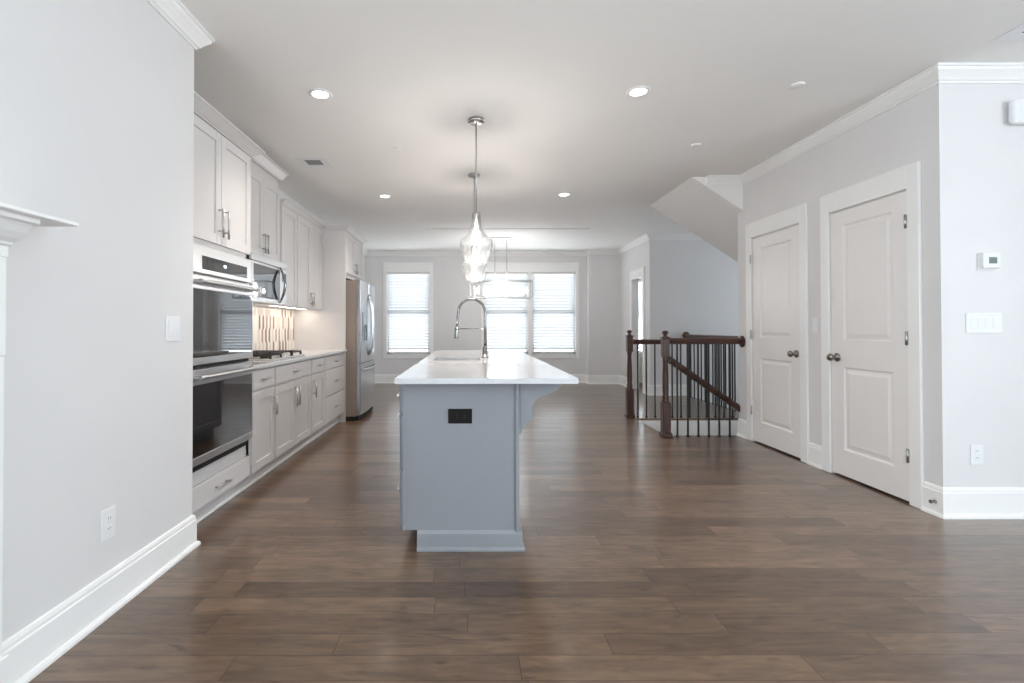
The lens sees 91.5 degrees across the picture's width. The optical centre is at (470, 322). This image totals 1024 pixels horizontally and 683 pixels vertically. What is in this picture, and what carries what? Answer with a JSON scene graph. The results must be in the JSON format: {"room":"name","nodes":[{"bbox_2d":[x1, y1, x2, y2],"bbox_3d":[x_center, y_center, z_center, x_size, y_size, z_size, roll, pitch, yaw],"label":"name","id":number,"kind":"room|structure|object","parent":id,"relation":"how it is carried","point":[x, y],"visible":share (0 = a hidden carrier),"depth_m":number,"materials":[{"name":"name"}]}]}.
{"room":"open-plan kitchen","nodes":[
{"label":"open-plan kitchen","id":0,"kind":"room"},
{"bbox_2d":[0,0,193,641],"bbox_3d":[-1.943,-0.210,0.032,0.915,2.757,5.260,0,-1,0],"label":"wall","id":1,"kind":"structure","parent":0,"point":[97,96],"depth_m":1.94,"materials":[{"name":"paint"}]},
{"bbox_2d":[0,202,78,682],"bbox_3d":[-1.392,0.416,0.571,0.184,1.514,2.150,0,-1,0],"label":"fireplace mantel","id":2,"kind":"object","parent":1,"relation":"attached to","point":[15,222],"visible":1,"depth_m":1.52,"materials":[{"name":"paint"}]},
{"bbox_2d":[0,202,78,226],"bbox_3d":[-1.393,-0.335,0.578,0.184,0.012,2.150,0,-1,0],"label":"mantel shelf","id":3,"kind":"object","parent":2,"relation":"attached to","point":[42,220],"depth_m":1.50,"materials":[{"name":"paint"}]},
{"bbox_2d":[2,515,200,682],"bbox_3d":[-1.514,1.104,2.119,0.120,0.169,1.120,0,-1,0],"label":"baseboard","id":4,"kind":"structure","parent":1,"relation":"attached to","point":[39,644],"depth_m":1.93,"materials":[{"name":"paint"}]},
{"bbox_2d":[101,505,115,542],"bbox_3d":[-1.480,0.822,2.032,0.007,0.124,0.078,0,-1,0],"label":"power outlet","id":5,"kind":"object","parent":1,"relation":"attached to","point":[108,515],"visible":1,"depth_m":2.03,"materials":[{"name":"white plastic"}]},
{"bbox_2d":[106,514,111,522],"bbox_3d":[-1.477,0.801,2.032,0.002,0.028,0.033,0,-1,0],"label":"socket","id":6,"kind":"object","parent":5,"relation":"attached to","point":[108,516],"depth_m":2.03,"materials":[{"name":"white plastic"}]},
{"bbox_2d":[106,524,111,533],"bbox_3d":[-1.477,0.843,2.032,0.002,0.028,0.033,0,-1,0],"label":"socket","id":7,"kind":"object","parent":5,"relation":"attached to","point":[108,526],"depth_m":2.03,"materials":[{"name":"white plastic"}]},
{"bbox_2d":[166,316,179,341],"bbox_3d":[-1.479,0.032,2.478,0.012,0.124,0.116,0,-1,0],"label":"light switch","id":8,"kind":"object","parent":1,"relation":"attached to","point":[172,323],"visible":1,"depth_m":2.47,"materials":[{"name":"white plastic"}]},
{"bbox_2d":[175,322,178,335],"bbox_3d":[-1.479,0.032,2.477,0.001,0.071,0.082,0,-1,0],"label":"switch","id":9,"kind":"object","parent":8,"relation":"attached to","point":[176,323],"depth_m":2.50,"materials":[{"name":"white plastic"}]},
{"bbox_2d":[146,0,214,49],"bbox_3d":[-1.808,-1.542,0.082,0.789,0.092,5.334,0,-1,0],"label":"crown molding","id":10,"kind":"structure","parent":1,"relation":"attached to","point":[174,12],"depth_m":2.51,"materials":[{"name":"paint"}]},
{"bbox_2d":[253,190,365,349],"bbox_3d":[-2.295,-0.144,6.617,0.211,2.757,7.910,0,-1,0],"label":"wall","id":11,"kind":"structure","parent":0,"point":[273,329],"depth_m":5.61,"materials":[{"name":"tile"}]},
{"bbox_2d":[251,154,288,261],"bbox_3d":[-1.992,-1.018,4.428,0.416,0.890,0.915,0,-1,0],"label":"upper cabinet","id":12,"kind":"object","parent":11,"relation":"attached to","point":[266,174],"visible":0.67,"depth_m":4.46,"materials":[{"name":"paint"}]},
{"bbox_2d":[249,252,286,305],"bbox_3d":[-1.949,-0.368,4.420,0.475,0.404,0.765,0,-1,0],"label":"microwave","id":13,"kind":"object","parent":12,"relation":"attached to","point":[269,275],"visible":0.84,"depth_m":4.39,"materials":[{"name":"silver metal"}]},
{"bbox_2d":[280,198,301,307],"bbox_3d":[-1.997,-0.682,5.062,0.404,1.050,0.450,0,-1,0],"label":"upper cabinet","id":14,"kind":"object","parent":11,"relation":"attached to","point":[289,211],"visible":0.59,"depth_m":5.08,"materials":[{"name":"paint"}]},
{"bbox_2d":[276,210,324,310],"bbox_3d":[-1.997,-0.675,5.733,0.404,1.050,0.892,0,-1,0],"label":"upper cabinet","id":15,"kind":"object","parent":11,"relation":"attached to","point":[309,229],"visible":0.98,"depth_m":5.68,"materials":[{"name":"paint"}]},
{"bbox_2d":[366,256,642,382],"bbox_3d":[1.900,-0.111,10.497,8.600,2.757,0.150,0,-1,0],"label":"wall","id":16,"kind":"structure","parent":0,"point":[451,287],"depth_m":10.42,"materials":[{"name":"paint"}]},
{"bbox_2d":[382,262,433,358],"bbox_3d":[-1.304,-0.257,10.432,1.076,2.018,0.082,0,-1,0],"label":"trim","id":17,"kind":"structure","parent":16,"relation":"attached to","point":[387,266],"depth_m":10.40,"materials":[{"name":"paint"}]},
{"bbox_2d":[387,273,429,353],"bbox_3d":[-1.303,-0.194,10.505,0.896,1.713,0.056,0,-1,0],"label":"window","id":18,"kind":"structure","parent":16,"relation":"in","point":[429,273],"depth_m":10.48,"materials":[{"name":"paint"}]},
{"bbox_2d":[387,273,428,352],"bbox_3d":[-1.303,-0.207,10.448,0.880,1.679,0.046,0,-1,0],"label":"window blind","id":19,"kind":"object","parent":18,"relation":"attached to","point":[408,293],"visible":1,"depth_m":10.45,"materials":[{"name":"paint"}]},
{"bbox_2d":[487,273,527,353],"bbox_3d":[0.752,-0.197,10.505,0.908,1.713,0.056,0,-1,0],"label":"window","id":20,"kind":"structure","parent":16,"relation":"in","point":[527,273],"depth_m":10.48,"materials":[{"name":"paint"}]},
{"bbox_2d":[485,273,526,352],"bbox_3d":[0.752,-0.210,10.448,0.892,1.679,0.046,0,-1,0],"label":"window blind","id":21,"kind":"object","parent":20,"relation":"attached to","point":[504,316],"visible":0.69,"depth_m":10.45,"materials":[{"name":"paint"}]},
{"bbox_2d":[481,262,579,357],"bbox_3d":[1.252,-0.260,10.432,2.078,2.018,0.082,0,-1,0],"label":"trim","id":22,"kind":"structure","parent":16,"relation":"attached to","point":[529,267],"depth_m":10.41,"materials":[{"name":"paint"}]},
{"bbox_2d":[532,275,574,353],"bbox_3d":[1.754,-0.198,10.505,0.908,1.713,0.056,0,-1,0],"label":"window","id":23,"kind":"structure","parent":16,"relation":"in","point":[532,275],"depth_m":10.52,"materials":[{"name":"paint"}]},
{"bbox_2d":[532,272,574,351],"bbox_3d":[1.754,-0.211,10.448,0.892,1.679,0.046,0,-1,0],"label":"window blind","id":24,"kind":"object","parent":23,"relation":"attached to","point":[551,290],"visible":0.94,"depth_m":10.45,"materials":[{"name":"paint"}]},
{"bbox_2d":[639,281,641,351],"bbox_3d":[3.760,-0.134,10.447,0.664,1.496,0.046,0,-1,0],"label":"door","id":25,"kind":"structure","parent":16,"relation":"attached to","point":[640,282],"depth_m":10.45,"materials":[{"name":"paint"}]},
{"bbox_2d":[28,383,1023,682],"bbox_3d":[1.902,1.319,4.712,8.600,0.220,14.950,0,-1,0],"label":"floor","id":26,"kind":"structure","parent":0,"point":[648,557],"depth_m":2.30,"materials":[{"name":"brown wood"}]},
{"bbox_2d":[192,91,265,522],"bbox_3d":[-1.846,-0.025,3.148,0.704,2.448,0.951,0,-1,0],"label":"tall cabinet","id":27,"kind":"object","parent":26,"relation":"on","point":[223,154],"visible":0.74,"depth_m":3.10,"materials":[{"name":"paint"}]},
{"bbox_2d":[192,242,258,472],"bbox_3d":[-1.804,0.200,3.107,0.672,1.294,0.793,0,-1,0],"label":"double oven","id":28,"kind":"object","parent":27,"relation":"in","point":[222,295],"visible":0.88,"depth_m":3.06,"materials":[{"name":"silver metal"}]},
{"bbox_2d":[240,366,277,490],"bbox_3d":[-1.860,0.772,3.754,0.675,0.866,0.428,0,-1,0],"label":"base cabinet","id":29,"kind":"object","parent":26,"relation":"on","point":[261,445],"visible":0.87,"depth_m":3.75,"materials":[{"name":"paint"}]},
{"bbox_2d":[265,359,310,472],"bbox_3d":[-1.860,0.779,4.425,0.675,0.866,0.913,0,-1,0],"label":"base cabinet","id":30,"kind":"object","parent":26,"relation":"on","point":[292,423],"visible":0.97,"depth_m":4.36,"materials":[{"name":"paint"}]},
{"bbox_2d":[253,349,346,368],"bbox_3d":[-1.864,0.333,4.855,0.668,0.030,2.620,0,-1,0],"label":"countertop","id":31,"kind":"structure","parent":30,"relation":"on","point":[309,353],"depth_m":4.78,"materials":[{"name":"white stone"}]},
{"bbox_2d":[249,350,304,360],"bbox_3d":[-1.855,0.289,4.427,0.510,0.050,0.780,0,-1,0],"label":"gas cooktop","id":32,"kind":"object","parent":31,"relation":"in","point":[258,355],"visible":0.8,"depth_m":4.34,"materials":[{"name":"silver metal"}]},
{"bbox_2d":[249,354,304,360],"bbox_3d":[-1.855,0.308,4.427,0.510,0.012,0.780,0,-1,0],"label":"tray","id":33,"kind":"object","parent":32,"relation":"on","point":[281,356],"depth_m":4.24,"materials":[{"name":"silver metal"}]},
{"bbox_2d":[303,356,324,445],"bbox_3d":[-1.860,0.786,5.105,0.675,0.866,0.444,0,-1,0],"label":"base cabinet","id":34,"kind":"object","parent":26,"relation":"on","point":[317,375],"visible":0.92,"depth_m":5.10,"materials":[{"name":"paint"}]},
{"bbox_2d":[317,352,343,435],"bbox_3d":[-1.860,0.792,5.744,0.675,0.866,0.832,0,-1,0],"label":"base cabinet","id":35,"kind":"object","parent":26,"relation":"on","point":[334,363],"visible":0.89,"depth_m":5.69,"materials":[{"name":"paint"}]},
{"bbox_2d":[294,225,367,421],"bbox_3d":[-1.847,0.022,6.665,0.703,2.425,1.106,0,-1,0],"label":"tall cabinet","id":36,"kind":"object","parent":26,"relation":"on","point":[342,254],"visible":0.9,"depth_m":6.17,"materials":[{"name":"paint"}]},
{"bbox_2d":[346,279,376,420],"bbox_3d":[-1.721,0.346,6.662,0.858,1.775,0.920,0,-1,0],"label":"refrigerator","id":37,"kind":"object","parent":26,"relation":"on","point":[360,295],"visible":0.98,"depth_m":6.21,"materials":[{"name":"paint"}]},
{"bbox_2d":[397,358,561,551],"bbox_3d":[0.038,0.763,3.990,0.900,0.884,2.805,0,-1,0],"label":"kitchen island","id":38,"kind":"object","parent":26,"relation":"on","point":[459,485],"visible":0.74,"depth_m":2.61,"materials":[{"name":"paint"}]},
{"bbox_2d":[448,409,471,423],"bbox_3d":[-0.054,0.491,2.606,0.125,0.077,0.007,0,-1,0],"label":"power outlet","id":39,"kind":"object","parent":38,"relation":"attached to","point":[455,416],"visible":1,"depth_m":2.60,"materials":[{"name":"black plastic"}]},
{"bbox_2d":[453,413,458,418],"bbox_3d":[-0.075,0.491,2.603,0.028,0.033,0.002,0,-1,0],"label":"socket","id":40,"kind":"object","parent":39,"relation":"attached to","point":[455,415],"depth_m":2.60,"materials":[{"name":"black plastic"}]},
{"bbox_2d":[461,413,466,418],"bbox_3d":[-0.033,0.491,2.603,0.028,0.033,0.002,0,-1,0],"label":"socket","id":41,"kind":"object","parent":39,"relation":"attached to","point":[463,415],"depth_m":2.60,"materials":[{"name":"black plastic"}]},
{"bbox_2d":[395,350,577,383],"bbox_3d":[0.079,0.307,4.000,0.914,0.028,3.055,0,-1,0],"label":"island countertop","id":42,"kind":"structure","parent":38,"relation":"on","point":[501,366],"depth_m":2.92,"materials":[{"name":"white stone"}]},
{"bbox_2d":[454,297,487,357],"bbox_3d":[0.006,0.041,4.231,0.292,0.508,0.123,0,-1,0],"label":"kitchen faucet","id":43,"kind":"object","parent":42,"relation":"on","point":[484,349],"visible":1,"depth_m":4.19,"materials":[{"name":"silver metal"}]},
{"bbox_2d":[482,345,487,357],"bbox_3d":[0.122,0.244,4.198,0.060,0.100,0.060,0,-1,0],"label":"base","id":44,"kind":"object","parent":43,"relation":"attached to","point":[484,350],"depth_m":4.18,"materials":[{"name":"silver metal"}]},
{"bbox_2d":[624,330,733,417],"bbox_3d":[2.809,0.660,6.409,1.624,1.128,0.108,0,-1,0],"label":"stair railing","id":45,"kind":"object","parent":26,"relation":"on","point":[629,391],"visible":0.81,"depth_m":6.40,"materials":[{"name":"brown wood"}]},
{"bbox_2d":[659,331,745,437],"bbox_3d":[2.454,0.650,5.279,0.874,1.128,0.124,0,-1,0],"label":"stair railing","id":46,"kind":"object","parent":26,"relation":"on","point":[665,405],"visible":1,"depth_m":5.27,"materials":[{"name":"brown wood"}]},
{"bbox_2d":[682,332,738,410],"bbox_3d":[3.661,0.688,7.428,0.124,1.092,2.120,0,-1,0],"label":"stair railing","id":47,"kind":"object","parent":26,"relation":"on","point":[685,334],"visible":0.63,"depth_m":7.49,"materials":[{"name":"brown wood"}]},
{"bbox_2d":[180,0,1023,250],"bbox_3d":[1.898,-1.617,4.741,8.600,0.160,14.950,0,-1,0],"label":"ceiling","id":48,"kind":"structure","parent":0,"point":[549,81],"depth_m":3.36,"materials":[{"name":"paint"}]},
{"bbox_2d":[293,157,333,167],"bbox_3d":[-1.502,-1.539,4.776,0.300,0.006,0.300,0,-1,0],"label":"ceiling vent","id":49,"kind":"object","parent":48,"relation":"in","point":[306,162],"visible":1,"depth_m":4.77,"materials":[{"name":"white plastic"}]},
{"bbox_2d":[308,89,331,99],"bbox_3d":[-1.022,-1.553,3.386,0.158,0.007,0.158,0,-1,0],"label":"recessed light","id":50,"kind":"object","parent":48,"relation":"in","point":[321,94],"visible":1,"depth_m":3.38,"materials":[{"name":"white plastic"}]},
{"bbox_2d":[378,194,390,197],"bbox_3d":[-1.036,-1.527,6.016,0.158,0.007,0.158,0,-1,0],"label":"recessed light","id":51,"kind":"object","parent":48,"relation":"in","point":[382,195],"visible":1,"depth_m":6.02,"materials":[{"name":"white plastic"}]},
{"bbox_2d":[462,173,486,281],"bbox_3d":[0.039,-0.984,5.170,0.260,1.112,0.260,0,-1,0],"label":"pendant light","id":52,"kind":"object","parent":48,"relation":"hanging from","point":[471,175],"visible":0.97,"depth_m":5.15,"materials":[{"name":"clear glass"}]},
{"bbox_2d":[471,243,476,253],"bbox_3d":[0.039,-0.771,5.168,0.064,0.115,0.064,0,-1,0],"label":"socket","id":53,"kind":"object","parent":52,"relation":"attached to","point":[473,245],"depth_m":5.15,"materials":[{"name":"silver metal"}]},
{"bbox_2d":[459,116,492,265],"bbox_3d":[0.044,-0.998,3.800,0.260,1.112,0.260,0,-1,0],"label":"pendant light","id":54,"kind":"object","parent":48,"relation":"hanging from","point":[475,121],"visible":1,"depth_m":3.78,"materials":[{"name":"silver metal"}]},
{"bbox_2d":[472,212,479,227],"bbox_3d":[0.044,-0.785,3.798,0.064,0.115,0.064,0,-1,0],"label":"socket","id":55,"kind":"object","parent":54,"relation":"attached to","point":[475,215],"depth_m":3.78,"materials":[{"name":"silver metal"}]},
{"bbox_2d":[470,237,532,298],"bbox_3d":[0.538,-0.965,8.810,1.092,1.078,0.302,0,-1,0],"label":"linear chandelier","id":56,"kind":"object","parent":48,"relation":"hanging from","point":[530,288],"visible":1,"depth_m":8.80,"materials":[{"name":"silver metal"}]},
{"bbox_2d":[558,193,570,196],"bbox_3d":[1.124,-1.530,5.956,0.158,0.007,0.158,0,-1,0],"label":"recessed light","id":57,"kind":"object","parent":48,"relation":"in","point":[560,194],"visible":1,"depth_m":5.94,"materials":[{"name":"white plastic"}]},
{"bbox_2d":[626,86,650,97],"bbox_3d":[1.134,-1.556,3.356,0.158,0.007,0.158,0,-1,0],"label":"recessed light","id":58,"kind":"object","parent":48,"relation":"in","point":[639,91],"visible":1,"depth_m":3.35,"materials":[{"name":"white plastic"}]},
{"bbox_2d":[691,143,700,146],"bbox_3d":[1.968,-1.547,4.336,0.084,0.008,0.084,0,-1,0],"label":"cap","id":59,"kind":"object","parent":48,"relation":"attached to","point":[694,144],"visible":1,"depth_m":4.33,"materials":[{"name":"paint"}]},
{"bbox_2d":[790,82,804,88],"bbox_3d":[2.148,-1.558,3.266,0.084,0.008,0.084,0,-1,0],"label":"cap","id":60,"kind":"object","parent":48,"relation":"attached to","point":[797,84],"visible":1,"depth_m":3.26,"materials":[{"name":"paint"}]},
{"bbox_2d":[991,23,1023,41],"bbox_3d":[3.078,-1.567,2.636,0.360,0.006,0.260,0,-1,0],"label":"ceiling vent","id":61,"kind":"object","parent":48,"relation":"in","point":[1016,34],"visible":1,"depth_m":2.72,"materials":[{"name":"white plastic"}]},
{"bbox_2d":[586,254,619,374],"bbox_3d":[2.810,-0.114,10.397,0.760,2.757,0.350,0,-1,0],"label":"wall","id":62,"kind":"structure","parent":0,"point":[602,271],"depth_m":10.22,"materials":[{"name":"paint"}]},
{"bbox_2d":[619,240,656,388],"bbox_3d":[3.130,-0.123,9.462,0.120,2.757,1.920,0,-1,0],"label":"wall","id":63,"kind":"structure","parent":0,"point":[644,254],"depth_m":9.35,"materials":[{"name":"paint"}]},
{"bbox_2d":[629,267,644,392],"bbox_3d":[3.057,0.137,9.124,0.026,2.230,0.790,0,-1,0],"label":"trim","id":64,"kind":"structure","parent":63,"relation":"attached to","point":[638,273],"depth_m":8.81,"materials":[{"name":"paint"}]},
{"bbox_2d":[650,177,742,261],"bbox_3d":[3.121,-1.028,5.871,1.555,1.018,1.220,0,-1,0],"label":"staircase underside","id":65,"kind":"structure","parent":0,"point":[710,213],"depth_m":5.82,"materials":[{"name":"paint"}]},
{"bbox_2d":[657,240,738,408],"bbox_3d":[4.697,1.165,8.549,3.010,5.357,0.120,0,-1,0],"label":"wall","id":66,"kind":"structure","parent":0,"point":[697,283],"depth_m":8.50,"materials":[{"name":"paint"}]},
{"bbox_2d":[375,374,686,395],"bbox_3d":[0.761,1.160,8.799,5.920,0.184,3.220,0,-1,0],"label":"baseboard","id":67,"kind":"structure","parent":66,"relation":"attached to","point":[379,378],"depth_m":10.19,"materials":[{"name":"paint"}]},
{"bbox_2d":[363,234,702,255],"bbox_3d":[0.998,-1.454,9.275,6.400,0.092,2.320,0,-1,0],"label":"crown molding","id":68,"kind":"structure","parent":66,"relation":"attached to","point":[646,237],"depth_m":10.36,"materials":[{"name":"paint"}]},
{"bbox_2d":[639,420,737,434],"bbox_3d":[4.152,1.411,6.916,4.099,0.315,3.138,0,-1,0],"label":"trim","id":69,"kind":"structure","parent":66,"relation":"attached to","point":[655,424],"depth_m":6.33,"materials":[{"name":"paint"}]},
{"bbox_2d":[738,84,962,486],"bbox_3d":[2.950,-0.176,4.207,0.120,2.757,2.310,0,-1,0],"label":"wall","id":70,"kind":"structure","parent":0,"point":[924,128],"depth_m":3.16,"materials":[{"name":"paint"}]},
{"bbox_2d":[736,418,746,438],"bbox_3d":[2.877,1.122,5.258,0.030,0.184,0.182,0,-1,0],"label":"baseboard","id":71,"kind":"structure","parent":70,"relation":"attached to","point":[742,424],"depth_m":5.25,"materials":[{"name":"paint"}]},
{"bbox_2d":[750,225,800,457],"bbox_3d":[2.868,0.167,4.717,0.112,2.050,0.752,0,-1,0],"label":"door","id":72,"kind":"structure","parent":70,"relation":"in","point":[775,255],"depth_m":4.69,"materials":[{"name":"paint"}]},
{"bbox_2d":[745,203,809,462],"bbox_3d":[2.938,0.093,4.709,0.140,2.230,0.934,0,-1,0],"label":"trim","id":73,"kind":"structure","parent":70,"relation":"attached to","point":[797,215],"depth_m":4.33,"materials":[{"name":"paint"}]},
{"bbox_2d":[807,442,821,469],"bbox_3d":[2.877,1.111,4.147,0.030,0.184,0.169,0,-1,0],"label":"baseboard","id":74,"kind":"structure","parent":70,"relation":"attached to","point":[814,450],"depth_m":4.14,"materials":[{"name":"paint"}]},
{"bbox_2d":[706,62,1023,185],"bbox_3d":[3.748,-1.509,4.128,2.500,0.092,2.274,0,-1,0],"label":"crown molding","id":75,"kind":"structure","parent":70,"relation":"attached to","point":[966,72],"depth_m":3.35,"materials":[{"name":"paint"}]},
{"bbox_2d":[826,191,909,500],"bbox_3d":[2.868,0.156,3.613,0.112,2.050,0.717,0,-1,0],"label":"door","id":76,"kind":"structure","parent":70,"relation":"in","point":[869,356],"depth_m":3.58,"materials":[{"name":"paint"}]},
{"bbox_2d":[820,161,923,508],"bbox_3d":[2.938,0.082,3.622,0.140,2.230,0.899,0,-1,0],"label":"trim","id":77,"kind":"structure","parent":70,"relation":"attached to","point":[907,178],"depth_m":3.25,"materials":[{"name":"paint"}]},
{"bbox_2d":[958,84,1023,486],"bbox_3d":[4.005,-0.188,3.112,1.990,2.757,0.120,0,-1,0],"label":"wall","id":78,"kind":"structure","parent":0,"point":[991,149],"depth_m":3.05,"materials":[{"name":"paint"}]},
{"bbox_2d":[921,481,1023,518],"bbox_3d":[3.932,1.098,3.085,2.140,0.184,0.152,0,-1,0],"label":"baseboard","id":79,"kind":"structure","parent":78,"relation":"attached to","point":[952,502],"depth_m":3.02,"materials":[{"name":"paint"}]},
{"bbox_2d":[970,444,982,464],"bbox_3d":[3.096,0.808,3.038,0.078,0.124,0.007,0,-1,0],"label":"power outlet","id":80,"kind":"object","parent":78,"relation":"attached to","point":[976,451],"visible":1,"depth_m":3.04,"materials":[{"name":"white plastic"}]},
{"bbox_2d":[966,313,1001,332],"bbox_3d":[3.143,0.003,3.046,0.216,0.117,0.008,0,-1,0],"label":"light switch","id":81,"kind":"object","parent":78,"relation":"attached to","point":[975,322],"visible":1,"depth_m":3.04,"materials":[{"name":"white plastic"}]},
{"bbox_2d":[978,252,1000,270],"bbox_3d":[3.169,-0.373,3.036,0.110,0.108,0.035,0,-1,0],"label":"thermostat","id":82,"kind":"object","parent":78,"relation":"attached to","point":[987,261],"visible":1,"depth_m":3.02,"materials":[{"name":"white plastic"}]},
{"bbox_2d":[1008,99,1023,124],"bbox_3d":[3.383,-1.284,3.033,0.190,0.152,0.060,0,-1,0],"label":"detector","id":83,"kind":"object","parent":78,"relation":"attached to","point":[1015,106],"visible":1,"depth_m":3.01,"materials":[{"name":"white plastic"}]},
{"bbox_3d":[4.142,1.200,6.918,4.320,5.457,3.540,0,-1,0],"label":"wall","id":84,"kind":"structure","parent":0,"visible":0},
{"bbox_2d":[668,356,739,411],"bbox_3d":[2.841,0.888,5.339,1.500,1.138,0.096,0,-1,0],"label":"stair handrail","id":85,"kind":"object","parent":84,"relation":"attached to","point":[671,361],"visible":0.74,"depth_m":5.33,"materials":[{"name":"brown wood"}]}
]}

